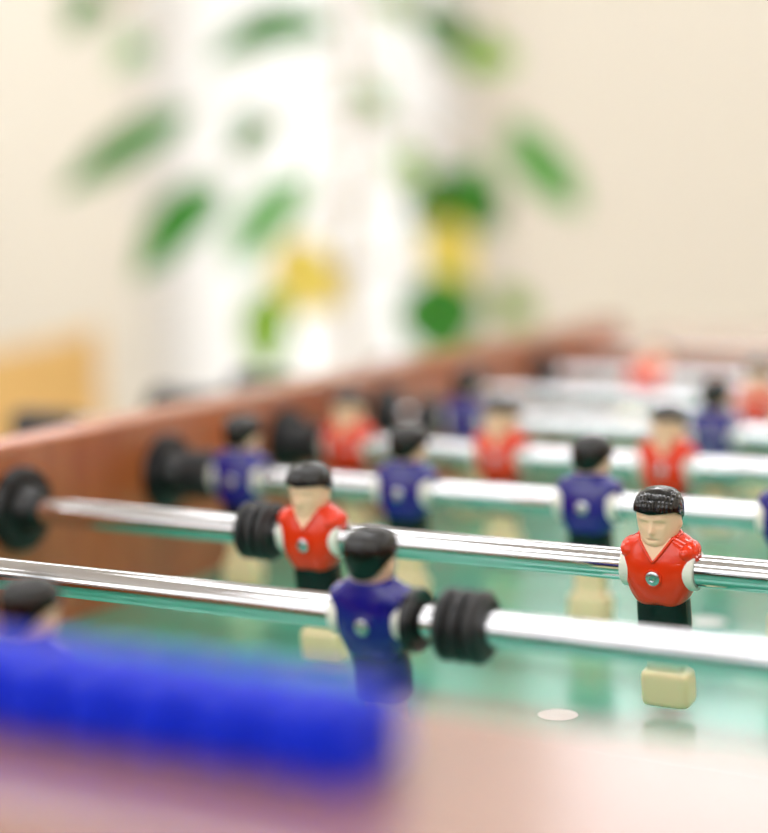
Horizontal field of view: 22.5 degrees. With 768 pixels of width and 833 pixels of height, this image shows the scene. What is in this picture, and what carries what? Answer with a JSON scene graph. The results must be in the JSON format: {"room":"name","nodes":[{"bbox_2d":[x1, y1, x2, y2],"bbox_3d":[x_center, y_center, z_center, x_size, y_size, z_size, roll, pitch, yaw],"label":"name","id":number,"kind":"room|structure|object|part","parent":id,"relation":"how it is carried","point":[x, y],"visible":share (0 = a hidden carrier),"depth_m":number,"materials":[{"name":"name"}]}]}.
{"room":"common room","nodes":[
{"label":"common room","id":0,"kind":"room"},
{"bbox_2d":[0,0,767,415],"bbox_3d":[0.885,-0.873,4.224,6.000,2.700,0.120,3,9,29],"label":"wall","id":1,"kind":"structure","parent":0,"point":[658,109],"depth_m":4.47,"materials":[{"name":"beige paint"}]},
{"bbox_2d":[134,0,472,390],"bbox_3d":[-0.255,-0.750,4.762,1.300,2.240,0.103,3,9,29],"label":"window","id":2,"kind":"structure","parent":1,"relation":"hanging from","point":[195,306],"depth_m":4.76,"materials":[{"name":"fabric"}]},
{"bbox_3d":[-0.593,0.896,1.773,6.240,0.100,6.240,3,9,29],"label":"floor","id":3,"kind":"structure","parent":0,"visible":0},
{"bbox_2d":[0,325,102,436],"bbox_3d":[-0.650,0.265,2.984,0.471,0.836,0.559,-2,8,-5],"label":"wooden chair","id":4,"kind":"object","parent":3,"relation":"on","point":[63,373],"visible":0.13,"depth_m":2.71,"materials":[{"name":"brown wood"}]},
{"bbox_2d":[58,0,580,370],"bbox_3d":[-0.063,-0.053,2.751,0.760,1.498,0.420,-2,8,-6],"label":"potted plant","id":5,"kind":"object","parent":3,"relation":"on","point":[441,310],"visible":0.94,"depth_m":2.70,"materials":[{"name":"green plant"}]},
{"bbox_2d":[0,318,767,832],"bbox_3d":[0.235,0.446,1.246,0.786,0.898,1.540,3,9,29],"label":"foosball table","id":6,"kind":"object","parent":3,"relation":"on","point":[516,741],"visible":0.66,"depth_m":1.05,"materials":[{"name":"brown wood"}]},
{"bbox_2d":[0,572,61,640],"bbox_3d":[-0.088,0.120,0.738,1.310,0.112,0.032,3,9,29],"label":"rod","id":7,"kind":"object","parent":6,"relation":"on","point":[29,602],"visible":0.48,"depth_m":0.75,"materials":[{"name":"plastic"}]},
{"bbox_2d":[319,678,403,789],"bbox_3d":[-0.094,0.080,0.567,0.214,0.023,0.030,3,9,29],"label":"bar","id":8,"kind":"object","parent":6,"relation":"on","point":[362,736],"visible":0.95,"depth_m":0.51,"materials":[{"name":"blue plastic"}]},
{"bbox_2d":[0,630,41,657],"bbox_3d":[-0.117,0.078,0.580,0.020,0.023,0.030,3,9,29],"label":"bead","id":9,"kind":"object","parent":8,"relation":"attached to","point":[9,641],"visible":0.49,"depth_m":0.58,"materials":[{"name":"blue plastic"}]},
{"bbox_2d":[0,638,100,735],"bbox_3d":[-0.098,0.079,0.569,0.020,0.023,0.030,3,9,29],"label":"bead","id":10,"kind":"object","parent":8,"relation":"attached to","point":[28,674],"visible":0.77,"depth_m":0.56,"materials":[{"name":"blue plastic"}]},
{"bbox_2d":[56,646,162,745],"bbox_3d":[-0.079,0.080,0.558,0.020,0.023,0.030,3,9,29],"label":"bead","id":11,"kind":"object","parent":8,"relation":"attached to","point":[87,686],"visible":0.82,"depth_m":0.55,"materials":[{"name":"blue plastic"}]},
{"bbox_2d":[119,654,225,756],"bbox_3d":[-0.059,0.081,0.547,0.020,0.023,0.030,3,9,29],"label":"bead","id":12,"kind":"object","parent":8,"relation":"attached to","point":[152,694],"visible":0.83,"depth_m":0.54,"materials":[{"name":"blue plastic"}]},
{"bbox_2d":[184,662,291,767],"bbox_3d":[-0.040,0.082,0.536,0.020,0.023,0.030,3,9,29],"label":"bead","id":13,"kind":"object","parent":8,"relation":"attached to","point":[218,704],"visible":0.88,"depth_m":0.52,"materials":[{"name":"blue plastic"}]},
{"bbox_2d":[253,671,360,778],"bbox_3d":[-0.020,0.084,0.525,0.020,0.023,0.030,3,9,29],"label":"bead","id":14,"kind":"object","parent":8,"relation":"attached to","point":[286,716],"visible":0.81,"depth_m":0.51,"materials":[{"name":"blue plastic"}]},
{"bbox_2d":[0,523,767,700],"bbox_3d":[0.026,0.104,0.842,1.295,0.112,0.037,3,9,29],"label":"rod","id":15,"kind":"object","parent":6,"relation":"on","point":[380,619],"visible":0.9,"depth_m":0.84,"materials":[{"name":"silver metal"}]},
{"bbox_3d":[0.066,0.092,0.815,1.190,0.016,0.016,3,17,29],"label":"steel rod","id":16,"kind":"part","parent":15,"relation":"part of","materials":[{"name":"white metal"}]},
{"bbox_2d":[9,388,767,538],"bbox_3d":[0.253,0.050,1.211,1.237,0.112,0.032,3,9,29],"label":"rod","id":17,"kind":"object","parent":6,"relation":"on","point":[501,453],"visible":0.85,"depth_m":1.30,"materials":[{"name":"silver metal"}]},
{"bbox_3d":[0.216,0.034,1.229,1.140,0.016,0.016,3,9,29],"label":"steel rod","id":18,"kind":"part","parent":17,"relation":"part of","materials":[{"name":"white metal"}]},
{"bbox_2d":[33,461,767,708],"bbox_3d":[0.138,0.089,0.943,1.240,0.112,0.034,3,9,29],"label":"rod","id":19,"kind":"object","parent":6,"relation":"on","point":[662,566],"visible":0.91,"depth_m":0.99,"materials":[{"name":"silver metal"}]},
{"bbox_3d":[0.103,0.072,0.961,1.130,0.016,0.016,3,17,29],"label":"steel rod","id":20,"kind":"part","parent":19,"relation":"part of","materials":[{"name":"white metal"}]},
{"bbox_2d":[145,367,767,532],"bbox_3d":[0.315,0.032,1.342,1.169,0.112,0.032,3,9,29],"label":"rod","id":21,"kind":"object","parent":6,"relation":"on","point":[714,429],"visible":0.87,"depth_m":1.43,"materials":[{"name":"silver metal"}]},
{"bbox_3d":[-0.157,-0.009,1.606,0.084,0.031,0.031,3,9,29],"label":"handle","id":22,"kind":"part","parent":21,"relation":"part of","materials":[{"name":"white plastic"}]},
{"bbox_3d":[0.345,0.018,1.323,1.090,0.016,0.016,3,9,29],"label":"steel rod","id":23,"kind":"part","parent":21,"relation":"part of","materials":[{"name":"white metal"}]},
{"bbox_2d":[176,413,767,622],"bbox_3d":[0.106,0.065,1.129,1.240,0.112,0.033,3,9,29],"label":"rod","id":24,"kind":"object","parent":6,"relation":"on","point":[589,501],"visible":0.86,"depth_m":1.16,"materials":[{"name":"silver metal"}]},
{"bbox_3d":[0.149,0.052,1.101,1.130,0.016,0.016,3,6,29],"label":"steel rod","id":25,"kind":"part","parent":24,"relation":"part of","materials":[{"name":"white metal"}]},
{"bbox_2d":[229,356,767,498],"bbox_3d":[0.429,0.016,1.444,1.293,0.112,0.031,3,9,29],"label":"rod","id":26,"kind":"object","parent":6,"relation":"on","point":[750,402],"visible":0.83,"depth_m":1.56,"materials":[{"name":"silver metal"}]},
{"bbox_3d":[0.412,0.000,1.451,1.140,0.016,0.016,3,9,29],"label":"steel rod","id":27,"kind":"part","parent":26,"relation":"part of","materials":[{"name":"white metal"}]},
{"bbox_2d":[538,709,577,720],"bbox_3d":[0.086,0.148,0.961,0.020,0.001,0.020,3,9,29],"label":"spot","id":28,"kind":"object","parent":6,"relation":"on","point":[553,714],"depth_m":0.96,"materials":[{"name":"white paint"}]},
{"bbox_2d":[372,343,746,443],"bbox_3d":[0.517,-0.006,1.546,1.220,0.080,0.096,3,9,29],"label":"rod","id":29,"kind":"object","parent":6,"relation":"attached to","point":[654,375],"visible":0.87,"depth_m":1.71,"materials":[{"name":"silver metal"}]},
{"bbox_3d":[0.488,-0.018,1.575,1.110,0.016,0.016,3,47,29],"label":"steel rod","id":30,"kind":"part","parent":29,"relation":"part of","materials":[{"name":"white metal"}]},
{"bbox_2d":[692,617,726,625],"bbox_3d":[0.192,0.122,1.145,0.022,0.001,0.022,3,9,29],"label":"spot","id":31,"kind":"object","parent":6,"relation":"on","point":[705,621],"depth_m":1.15,"materials":[{"name":"white paint"}]}
]}

